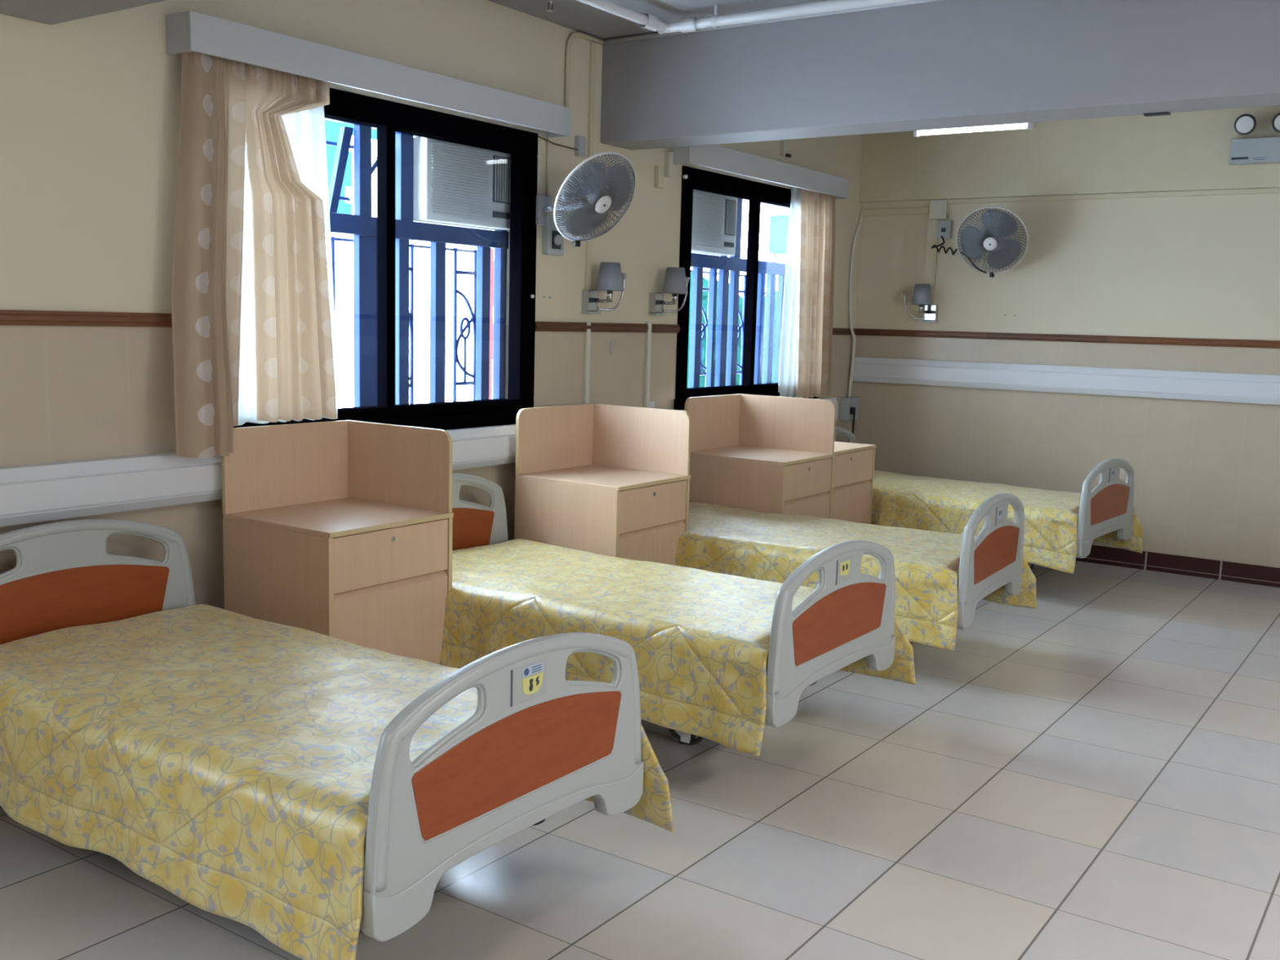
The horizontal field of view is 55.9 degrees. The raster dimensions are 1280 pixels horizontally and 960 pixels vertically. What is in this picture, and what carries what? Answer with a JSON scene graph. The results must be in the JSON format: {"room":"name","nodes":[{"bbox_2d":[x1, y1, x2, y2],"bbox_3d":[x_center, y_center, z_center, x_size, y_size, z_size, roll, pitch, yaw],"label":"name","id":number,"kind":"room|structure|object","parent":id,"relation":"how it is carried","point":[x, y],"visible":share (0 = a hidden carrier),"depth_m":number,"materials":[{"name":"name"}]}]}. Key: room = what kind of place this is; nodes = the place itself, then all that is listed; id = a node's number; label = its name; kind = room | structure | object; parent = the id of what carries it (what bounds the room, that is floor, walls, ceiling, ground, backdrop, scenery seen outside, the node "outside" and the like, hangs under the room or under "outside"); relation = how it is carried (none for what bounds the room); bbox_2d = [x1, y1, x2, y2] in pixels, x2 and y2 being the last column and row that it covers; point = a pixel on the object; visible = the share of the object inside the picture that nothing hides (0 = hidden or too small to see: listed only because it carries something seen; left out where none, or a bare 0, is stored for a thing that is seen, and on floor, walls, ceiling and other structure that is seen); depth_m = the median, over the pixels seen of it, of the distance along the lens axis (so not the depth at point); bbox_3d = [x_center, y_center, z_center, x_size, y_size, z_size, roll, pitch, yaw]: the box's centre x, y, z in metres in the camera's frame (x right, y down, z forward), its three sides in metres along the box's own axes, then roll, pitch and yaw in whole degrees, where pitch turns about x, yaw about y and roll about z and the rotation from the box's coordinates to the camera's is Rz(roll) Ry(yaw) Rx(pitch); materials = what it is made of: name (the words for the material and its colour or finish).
{"room":"hospital room","nodes":[
{"label":"hospital room","id":0,"kind":"room"},
{"bbox_2d":[0,0,862,609],"bbox_3d":[-2.137,-0.533,4.093,0.250,3.060,13.335,7,9,34],"label":"wall","id":1,"kind":"structure","parent":0,"point":[90,107],"depth_m":4.39,"materials":[{"name":"paint"}]},
{"bbox_2d":[0,0,167,25],"bbox_3d":[1.506,-1.341,1.404,8.600,0.551,0.300,7,9,34],"label":"trim","id":2,"kind":"structure","parent":1,"relation":"attached to","point":[51,12],"depth_m":3.75,"materials":[{"name":"grey paint"}]},
{"bbox_2d":[0,309,172,327],"bbox_3d":[-2.289,-0.496,3.636,0.022,0.050,2.210,7,9,34],"label":"trim","id":3,"kind":"structure","parent":1,"relation":"attached to","point":[16,317],"depth_m":4.16,"materials":[{"name":"brown wood"}]},
{"bbox_2d":[165,10,571,137],"bbox_3d":[-1.022,-1.690,5.167,0.145,0.135,2.167,7,9,34],"label":"pelmet","id":4,"kind":"object","parent":1,"relation":"attached to","point":[188,31],"visible":1,"depth_m":4.85,"materials":[{"name":"grey wood"}]},
{"bbox_2d":[171,51,337,458],"bbox_3d":[-1.468,-0.866,4.626,0.149,1.504,0.844,5,8,25],"label":"window curtain","id":5,"kind":"object","parent":4,"relation":"hanging from","point":[254,340],"visible":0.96,"depth_m":4.60,"materials":[{"name":"beige fabric"}]},
{"bbox_2d":[233,87,537,430],"bbox_3d":[-1.222,-0.929,5.402,0.370,1.460,1.990,7,9,34],"label":"window","id":6,"kind":"structure","parent":1,"relation":"in","point":[384,253],"depth_m":5.65,"materials":[{"name":"black metal"}]},
{"bbox_2d":[330,236,476,404],"bbox_3d":[-1.341,-0.676,5.521,0.021,0.850,1.900,7,9,34],"label":"security grille","id":7,"kind":"object","parent":6,"relation":"attached to","point":[455,340],"depth_m":6.09,"materials":[{"name":"blue metal"}]},
{"bbox_2d":[351,136,511,230],"bbox_3d":[-1.019,-1.452,5.979,0.520,0.381,0.610,7,9,34],"label":"air conditioner","id":8,"kind":"object","parent":6,"relation":"attached to","point":[455,184],"visible":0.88,"depth_m":5.78,"materials":[{"name":"grey plastic"}]},
{"bbox_2d":[431,142,489,220],"bbox_3d":[-0.856,-1.422,5.771,0.010,0.324,0.391,7,9,34],"label":"grille","id":9,"kind":"object","parent":8,"relation":"attached to","point":[460,173],"depth_m":5.76,"materials":[{"name":"grey plastic"}]},
{"bbox_2d":[493,155,511,204],"bbox_3d":[-0.687,-1.494,6.004,0.010,0.225,0.123,7,9,34],"label":"vent","id":10,"kind":"object","parent":8,"relation":"attached to","point":[501,163],"depth_m":6.00,"materials":[{"name":"grey plastic"}]},
{"bbox_2d":[0,397,838,526],"bbox_3d":[-2.189,0.071,3.815,0.095,0.190,12.690,7,9,34],"label":"wall guard rail","id":11,"kind":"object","parent":1,"relation":"attached to","point":[29,493],"depth_m":4.27,"materials":[{"name":"white plastic"}]},
{"bbox_2d":[546,137,549,195],"bbox_3d":[-0.466,-1.613,6.101,0.011,0.560,0.011,-3,9,-33],"label":"conduit","id":12,"kind":"object","parent":1,"relation":"attached to","point":[548,138],"visible":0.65,"depth_m":6.10,"materials":[{"name":"beige paint"}]},
{"bbox_2d":[542,211,564,255],"bbox_3d":[-0.464,-1.256,6.132,0.058,0.223,0.172,7,9,34],"label":"switch","id":13,"kind":"object","parent":1,"relation":"attached to","point":[553,240],"visible":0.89,"depth_m":6.11,"materials":[{"name":"grey plastic"}]},
{"bbox_2d":[574,135,586,157],"bbox_3d":[-0.311,-1.740,6.295,0.030,0.100,0.062,7,9,34],"label":"junction box","id":14,"kind":"object","parent":1,"relation":"attached to","point":[580,141],"visible":1,"depth_m":6.28,"materials":[{"name":"grey plastic"}]},
{"bbox_2d":[537,135,577,150],"bbox_3d":[-0.413,-1.715,6.144,0.011,0.033,0.321,7,9,35],"label":"cable","id":15,"kind":"object","parent":14,"relation":"attached to","point":[540,137],"visible":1,"depth_m":6.13,"materials":[{"name":"brown plastic"}]},
{"bbox_2d":[564,31,604,107],"bbox_3d":[-0.289,-2.102,6.267,0.026,0.416,0.304,7,9,34],"label":"conduit","id":16,"kind":"object","parent":1,"relation":"attached to","point":[575,34],"visible":0.9,"depth_m":6.15,"materials":[{"name":"beige paint"}]},
{"bbox_2d":[535,151,635,247],"bbox_3d":[-0.296,-1.369,5.897,0.514,0.442,0.430,3,8,9],"label":"wall fan","id":17,"kind":"object","parent":1,"relation":"attached to","point":[605,192],"visible":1,"depth_m":5.84,"materials":[{"name":"white plastic"}]},
{"bbox_2d":[582,321,591,404],"bbox_3d":[-0.292,-0.467,6.553,0.020,0.780,0.033,7,9,34],"label":"conduit","id":18,"kind":"object","parent":1,"relation":"attached to","point":[588,334],"visible":0.56,"depth_m":6.52,"materials":[{"name":"beige plastic"}]},
{"bbox_2d":[584,42,595,289],"bbox_3d":[-0.263,-1.643,6.393,0.018,1.295,0.035,7,9,34],"label":"conduit","id":19,"kind":"object","parent":1,"relation":"attached to","point":[593,46],"visible":0.8,"depth_m":6.35,"materials":[{"name":"beige paint"}]},
{"bbox_2d":[581,262,626,314],"bbox_3d":[-0.163,-1.027,6.482,0.201,0.275,0.235,7,9,34],"label":"wall lamp","id":20,"kind":"object","parent":1,"relation":"attached to","point":[611,279],"visible":1,"depth_m":6.42,"materials":[{"name":"grey fabric"}]},
{"bbox_2d":[581,311,600,314],"bbox_3d":[-0.263,-0.898,6.486,0.058,0.013,0.103,7,9,34],"label":"tray","id":21,"kind":"object","parent":20,"relation":"on","point":[582,313],"depth_m":6.45,"materials":[{"name":"grey"}]},
{"bbox_2d":[534,321,679,333],"bbox_3d":[-0.151,-0.845,6.691,0.022,0.050,1.340,7,9,34],"label":"trim","id":22,"kind":"structure","parent":1,"relation":"attached to","point":[540,326],"depth_m":6.62,"materials":[{"name":"brown wood"}]},
{"bbox_2d":[609,342,612,355],"bbox_3d":[-0.160,-0.732,6.714,0.003,0.070,0.017,7,9,34],"label":"wall mark","id":23,"kind":"structure","parent":1,"relation":"attached to","point":[611,348],"depth_m":6.71,"materials":[{"name":"grey"}]},
{"bbox_2d":[643,320,651,408],"bbox_3d":[0.040,-0.526,7.021,0.024,0.790,0.033,7,9,34],"label":"conduit","id":24,"kind":"object","parent":1,"relation":"attached to","point":[647,335],"visible":0.56,"depth_m":6.99,"materials":[{"name":"beige plastic"}]},
{"bbox_2d":[648,401,654,408],"bbox_3d":[0.057,-0.427,7.059,0.030,0.065,0.060,7,9,34],"label":"switch plate","id":25,"kind":"object","parent":1,"relation":"attached to","point":[651,404],"visible":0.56,"depth_m":7.04,"materials":[{"name":"white plastic"}]},
{"bbox_2d":[653,165,664,188],"bbox_3d":[0.110,-1.735,6.910,0.030,0.120,0.060,7,9,34],"label":"junction box","id":26,"kind":"object","parent":1,"relation":"attached to","point":[659,171],"visible":1,"depth_m":6.89,"materials":[{"name":"beige paint"}]},
{"bbox_2d":[648,266,689,315],"bbox_3d":[0.199,-1.091,7.000,0.201,0.275,0.235,7,9,34],"label":"wall lamp","id":27,"kind":"object","parent":1,"relation":"attached to","point":[675,282],"visible":1,"depth_m":6.93,"materials":[{"name":"silver metal"}]},
{"bbox_2d":[648,312,666,315],"bbox_3d":[0.100,-0.962,7.003,0.058,0.013,0.103,7,9,34],"label":"tray","id":28,"kind":"object","parent":27,"relation":"on","point":[649,313],"depth_m":6.97,"materials":[{"name":"grey"}]},
{"bbox_2d":[664,151,673,177],"bbox_3d":[0.166,-1.822,6.972,0.035,0.140,0.042,7,9,34],"label":"junction box","id":29,"kind":"object","parent":1,"relation":"attached to","point":[668,156],"visible":1,"depth_m":6.96,"materials":[{"name":"beige plastic"}]},
{"bbox_2d":[673,165,818,410],"bbox_3d":[0.651,-1.231,8.047,0.336,1.460,1.880,7,9,34],"label":"window","id":30,"kind":"structure","parent":1,"relation":"in","point":[753,352],"depth_m":7.98,"materials":[{"name":"black metal"}]},
{"bbox_2d":[691,189,737,255],"bbox_3d":[0.255,-1.659,7.800,0.520,0.381,0.605,7,9,34],"label":"air conditioner","id":31,"kind":"object","parent":30,"relation":"attached to","point":[713,215],"visible":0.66,"depth_m":7.67,"materials":[{"name":"grey plastic"}]},
{"bbox_2d":[691,191,724,248],"bbox_3d":[0.420,-1.630,7.592,0.010,0.324,0.388,7,9,34],"label":"grille","id":32,"kind":"object","parent":31,"relation":"attached to","point":[708,211],"depth_m":7.60,"materials":[{"name":"grey plastic"}]},
{"bbox_2d":[724,199,736,235],"bbox_3d":[0.587,-1.702,7.824,0.010,0.225,0.122,7,9,34],"label":"vent","id":33,"kind":"object","parent":31,"relation":"attached to","point":[730,205],"depth_m":7.82,"materials":[{"name":"grey plastic"}]},
{"bbox_2d":[669,144,849,199],"bbox_3d":[0.834,-1.992,7.817,0.145,0.135,2.125,7,9,34],"label":"pelmet","id":34,"kind":"object","parent":1,"relation":"attached to","point":[710,156],"visible":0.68,"depth_m":7.59,"materials":[{"name":"grey wood"}]},
{"bbox_2d":[777,186,835,398],"bbox_3d":[1.196,-1.318,8.469,0.096,1.479,0.703,7,9,34],"label":"window curtain","id":35,"kind":"object","parent":34,"relation":"hanging from","point":[805,366],"visible":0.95,"depth_m":8.41,"materials":[{"name":"beige fabric"}]},
{"bbox_2d":[604,0,940,44],"bbox_3d":[3.087,-1.920,4.113,7.970,0.026,0.026,7,9,34],"label":"conduit","id":36,"kind":"object","parent":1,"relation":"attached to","point":[654,35],"visible":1,"depth_m":5.82,"materials":[{"name":"grey plastic"}]},
{"bbox_2d":[779,139,791,157],"bbox_3d":[0.975,-2.216,8.056,0.072,0.123,0.044,5,8,23],"label":"wall bracket","id":37,"kind":"object","parent":1,"relation":"attached to","point":[783,142],"visible":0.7,"depth_m":8.05,"materials":[{"name":"beige plastic"}]},
{"bbox_2d":[832,328,857,334],"bbox_3d":[1.481,-1.111,9.022,0.022,0.050,0.655,7,9,34],"label":"trim","id":38,"kind":"structure","parent":1,"relation":"attached to","point":[835,331],"depth_m":9.07,"materials":[{"name":"brown wood"}]},
{"bbox_2d":[840,396,859,421],"bbox_3d":[1.621,-0.545,9.255,0.100,0.175,0.190,7,9,34],"label":"box","id":39,"kind":"object","parent":1,"relation":"attached to","point":[848,405],"visible":0.98,"depth_m":9.19,"materials":[{"name":"grey plastic"}]},
{"bbox_2d":[852,410,855,434],"bbox_3d":[1.581,-0.058,9.199,0.107,0.936,0.141,7,9,34],"label":"cable","id":40,"kind":"object","parent":39,"relation":"attached to","point":[854,414],"visible":0.29,"depth_m":9.14,"materials":[{"name":"black rubber"}]},
{"bbox_2d":[847,214,862,397],"bbox_3d":[1.630,-1.320,9.180,0.046,1.382,0.148,7,9,34],"label":"cable","id":41,"kind":"object","parent":1,"relation":"attached to","point":[861,215],"visible":1,"depth_m":9.13,"materials":[{"name":"beige plastic"}]},
{"bbox_2d":[600,0,1279,150],"bbox_3d":[3.405,-1.660,4.115,8.600,0.533,0.290,7,9,34],"label":"beam","id":42,"kind":"structure","parent":1,"relation":"attached to","point":[942,64],"depth_m":5.37,"materials":[{"name":"grey paint"}]},
{"bbox_2d":[1143,111,1170,116],"bbox_3d":[2.197,-1.555,5.126,0.100,0.008,0.040,7,9,34],"label":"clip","id":43,"kind":"object","parent":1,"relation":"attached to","point":[1159,113],"visible":1,"depth_m":5.12,"materials":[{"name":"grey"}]},
{"bbox_2d":[0,560,1279,959],"bbox_3d":[1.348,1.452,1.879,8.850,0.100,13.335,7,9,34],"label":"floor","id":44,"kind":"structure","parent":0,"point":[1092,771],"depth_m":3.81,"materials":[{"name":"tile"}]},
{"bbox_2d":[0,519,644,948],"bbox_3d":[-1.107,0.673,3.488,2.042,0.885,0.994,7,9,34],"label":"hospital bed","id":45,"kind":"object","parent":44,"relation":"on","point":[537,743],"visible":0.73,"depth_m":2.94,"materials":[{"name":"grey plastic"}]},
{"bbox_2d":[0,604,674,959],"bbox_3d":[-1.044,0.750,3.462,2.015,0.376,1.116,7,9,34],"label":"quilt","id":46,"kind":"object","parent":45,"relation":"on","point":[225,758],"visible":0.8,"depth_m":3.09,"materials":[{"name":"yellow fabric"}]},
{"bbox_2d":[532,663,542,672],"bbox_3d":[-0.247,0.452,2.893,0.001,0.014,0.036,7,9,34],"label":"print","id":47,"kind":"object","parent":45,"relation":"on","point":[536,668],"depth_m":2.89,"materials":[{"name":"blue"}]},
{"bbox_2d":[221,420,453,664],"bbox_3d":[-1.161,0.379,4.675,0.600,1.152,0.622,7,9,34],"label":"base cabinet","id":48,"kind":"object","parent":44,"relation":"on","point":[342,530],"visible":0.69,"depth_m":4.59,"materials":[{"name":"brown wood"}]},
{"bbox_2d":[514,403,691,565],"bbox_3d":[-0.185,0.226,6.025,0.624,1.152,0.623,7,9,34],"label":"base cabinet","id":49,"kind":"object","parent":44,"relation":"on","point":[609,480],"visible":0.65,"depth_m":5.95,"materials":[{"name":"brown wood"}]},
{"bbox_2d":[452,473,895,745],"bbox_3d":[-0.113,0.511,4.907,2.042,0.885,0.994,7,9,34],"label":"hospital bed","id":50,"kind":"object","parent":44,"relation":"on","point":[848,618],"visible":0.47,"depth_m":4.30,"materials":[{"name":"grey plastic"}]},
{"bbox_2d":[439,538,915,755],"bbox_3d":[-0.046,0.584,4.885,2.019,0.371,1.128,7,9,34],"label":"quilt","id":51,"kind":"object","parent":50,"relation":"on","point":[700,639],"visible":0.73,"depth_m":4.49,"materials":[{"name":"yellow fabric"}]},
{"bbox_2d":[684,393,835,518],"bbox_3d":[0.707,0.091,7.218,0.678,1.152,0.637,7,9,34],"label":"base cabinet","id":52,"kind":"object","parent":44,"relation":"on","point":[757,453],"visible":0.57,"depth_m":7.19,"materials":[{"name":"brown wood"}]},
{"bbox_2d":[831,441,875,524],"bbox_3d":[1.067,0.185,7.808,0.632,0.830,0.712,7,9,34],"label":"base cabinet","id":53,"kind":"object","parent":44,"relation":"on","point":[854,463],"visible":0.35,"depth_m":7.67,"materials":[{"name":"brown wood"}]},
{"bbox_2d":[834,426,1133,570],"bbox_3d":[2.092,0.152,8.053,2.042,0.885,0.994,7,10,38],"label":"hospital bed","id":54,"kind":"object","parent":44,"relation":"on","point":[1108,508],"visible":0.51,"depth_m":7.35,"materials":[{"name":"grey plastic"}]},
{"bbox_2d":[871,470,1143,573],"bbox_3d":[2.149,0.230,8.027,2.029,0.381,1.122,7,10,38],"label":"quilt","id":55,"kind":"object","parent":54,"relation":"on","point":[899,500],"visible":0.63,"depth_m":7.62,"materials":[{"name":"yellow fabric"}]},
{"bbox_2d":[956,493,1024,629],"bbox_3d":[0.821,0.359,6.239,2.042,0.885,0.994,6,9,31],"label":"hospital bed","id":56,"kind":"object","parent":44,"relation":"on","point":[992,560],"visible":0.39,"depth_m":5.58,"materials":[{"name":"grey plastic"}]},
{"bbox_2d":[675,502,1035,651],"bbox_3d":[0.890,0.436,6.221,2.019,0.374,1.121,6,9,31],"label":"quilt","id":57,"kind":"object","parent":56,"relation":"on","point":[718,539],"visible":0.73,"depth_m":5.88,"materials":[{"name":"yellow fabric"}]},
{"bbox_2d":[487,0,826,39],"bbox_3d":[1.434,-1.690,1.461,8.850,0.120,13.335,7,9,34],"label":"ceiling","id":58,"kind":"structure","parent":0,"point":[574,15],"depth_m":5.76,"materials":[{"name":"grey paint"}]},
{"bbox_2d":[546,0,553,12],"bbox_3d":[-0.410,-2.184,5.524,0.056,0.072,0.056,7,9,34],"label":"sprinkler","id":59,"kind":"object","parent":58,"relation":"attached to","point":[550,2],"visible":1,"depth_m":5.52,"materials":[{"name":"silver metal"}]},
{"bbox_2d":[576,0,914,34],"bbox_3d":[0.629,-1.373,-0.219,7.816,0.107,9.417,7,9,34],"label":"pipe","id":60,"kind":"object","parent":58,"relation":"attached to","point":[646,20],"visible":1,"depth_m":5.47,"materials":[{"name":"white plastic"}]},
{"bbox_2d":[913,122,1033,137],"bbox_3d":[1.820,-2.098,6.578,0.660,0.400,0.060,7,9,34],"label":"ceiling lamp","id":61,"kind":"object","parent":58,"relation":"hanging from","point":[1029,126],"visible":0.32,"depth_m":6.58,"materials":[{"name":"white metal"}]},
{"bbox_2d":[850,192,1279,568],"bbox_3d":[5.244,-0.714,6.957,8.600,3.060,0.200,7,9,34],"label":"wall","id":62,"kind":"structure","parent":0,"point":[1206,473],"depth_m":8.24,"materials":[{"name":"paint"}]},
{"bbox_2d":[860,207,928,215],"bbox_3d":[1.905,-2.004,9.011,0.551,0.045,0.022,7,9,34],"label":"conduit","id":63,"kind":"object","parent":62,"relation":"attached to","point":[922,210],"visible":1,"depth_m":9.00,"materials":[{"name":"beige paint"}]},
{"bbox_2d":[902,284,937,322],"bbox_3d":[2.051,-1.301,8.879,0.235,0.275,0.201,7,9,34],"label":"wall lamp","id":64,"kind":"object","parent":62,"relation":"attached to","point":[922,295],"visible":1,"depth_m":8.83,"materials":[{"name":"silver metal"}]},
{"bbox_2d":[921,320,937,322],"bbox_3d":[2.143,-1.172,8.918,0.103,0.013,0.058,7,9,34],"label":"tray","id":65,"kind":"object","parent":64,"relation":"on","point":[922,321],"depth_m":8.89,"materials":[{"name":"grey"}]},
{"bbox_2d":[931,219,938,303],"bbox_3d":[2.171,-1.605,8.876,0.022,0.614,0.014,7,9,34],"label":"conduit","id":66,"kind":"object","parent":62,"relation":"attached to","point":[935,260],"visible":0.79,"depth_m":8.88,"materials":[{"name":"beige paint"}]},
{"bbox_2d":[928,200,948,219],"bbox_3d":[2.181,-1.975,8.810,0.130,0.135,0.040,7,9,34],"label":"junction box","id":67,"kind":"object","parent":62,"relation":"attached to","point":[938,209],"visible":1,"depth_m":8.79,"materials":[{"name":"beige plastic"}]},
{"bbox_2d":[936,220,952,238],"bbox_3d":[2.221,-1.829,8.801,0.105,0.130,0.036,7,9,34],"label":"switch","id":68,"kind":"object","parent":62,"relation":"attached to","point":[944,227],"visible":1,"depth_m":8.79,"materials":[{"name":"grey plastic"}]},
{"bbox_2d":[931,206,1028,277],"bbox_3d":[2.361,-1.663,8.478,0.767,0.468,0.437,7,9,34],"label":"wall fan","id":69,"kind":"object","parent":62,"relation":"attached to","point":[998,224],"visible":1,"depth_m":8.29,"materials":[{"name":"white plastic"}]},
{"bbox_2d":[852,356,1279,404],"bbox_3d":[5.163,-0.438,6.879,8.570,0.186,0.070,7,9,34],"label":"wall guard rail","id":70,"kind":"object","parent":62,"relation":"attached to","point":[1258,388],"depth_m":8.32,"materials":[{"name":"white plastic"}]},
{"bbox_2d":[856,328,1279,348],"bbox_3d":[5.181,-0.723,6.864,8.600,0.050,0.022,7,9,34],"label":"trim","id":71,"kind":"structure","parent":62,"relation":"attached to","point":[886,332],"depth_m":8.34,"materials":[{"name":"brown wood"}]},
{"bbox_2d":[859,105,1279,202],"bbox_3d":[5.206,-1.953,6.688,8.600,0.535,0.050,7,9,34],"label":"beam","id":72,"kind":"structure","parent":62,"relation":"attached to","point":[1180,151],"depth_m":8.21,"materials":[{"name":"beige paint"}]},
{"bbox_2d":[947,187,1279,204],"bbox_3d":[5.486,-1.639,6.540,7.913,0.030,0.030,7,9,34],"label":"conduit","id":73,"kind":"object","parent":62,"relation":"attached to","point":[1269,190],"visible":1,"depth_m":8.08,"materials":[{"name":"beige paint"}]},
{"bbox_2d":[1075,544,1279,587],"bbox_3d":[5.142,0.751,7.062,8.600,0.125,0.018,7,9,34],"label":"baseboard","id":74,"kind":"structure","parent":62,"relation":"attached to","point":[1149,561],"depth_m":8.08,"materials":[{"name":"red tile"}]},
{"bbox_2d":[1228,112,1279,165],"bbox_3d":[3.957,-2.116,7.454,0.545,0.299,0.098,7,9,34],"label":"emergency light","id":75,"kind":"object","parent":62,"relation":"attached to","point":[1264,150],"visible":1,"depth_m":7.51,"materials":[{"name":"grey plastic"}]},
{"label":"outside","id":76,"kind":"structure","parent":0,"visible":0},
{"bbox_2d":[408,346,473,404],"bbox_3d":[-44.316,-5.413,67.189,138.500,0.200,180.000,7,9,34],"label":"ground","id":77,"kind":"structure","parent":76,"point":[421,354],"depth_m":90.63,"materials":[{"name":"white"}]},
{"bbox_2d":[324,120,377,408],"bbox_3d":[-11.390,-8.130,40.517,6.050,14.000,2.100,7,9,34],"label":"building","id":78,"kind":"structure","parent":77,"relation":"on","point":[344,251],"depth_m":38.58,"materials":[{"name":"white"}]},
{"bbox_2d":[488,248,493,399],"bbox_3d":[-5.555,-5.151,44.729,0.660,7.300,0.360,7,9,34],"label":"building","id":79,"kind":"structure","parent":77,"relation":"on","point":[491,282],"depth_m":44.40,"materials":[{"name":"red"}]},
{"bbox_2d":[687,293,715,387],"bbox_3d":[-0.049,-3.375,36.960,4.425,6.129,4.989,7,9,34],"label":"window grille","id":80,"kind":"object","parent":77,"relation":"on","point":[702,378],"visible":0.02,"depth_m":36.04,"materials":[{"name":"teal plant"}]},
{"bbox_2d":[689,271,742,386],"bbox_3d":[2.673,-4.620,45.590,4.394,6.464,4.697,8,10,40],"label":"tree","id":81,"kind":"object","parent":77,"relation":"on","point":[705,282],"visible":0.04,"depth_m":43.58,"materials":[{"name":"teal plant"}]},
{"bbox_2d":[690,270,777,386],"bbox_3d":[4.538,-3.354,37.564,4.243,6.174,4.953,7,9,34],"label":"window grille","id":82,"kind":"object","parent":77,"relation":"on","point":[739,354],"visible":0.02,"depth_m":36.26,"materials":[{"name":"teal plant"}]},
{"bbox_2d":[768,214,789,380],"bbox_3d":[3.753,-2.813,29.647,1.400,7.150,1.400,7,9,34],"label":"water tank","id":83,"kind":"object","parent":77,"relation":"on","point":[779,224],"visible":0.23,"depth_m":28.80,"materials":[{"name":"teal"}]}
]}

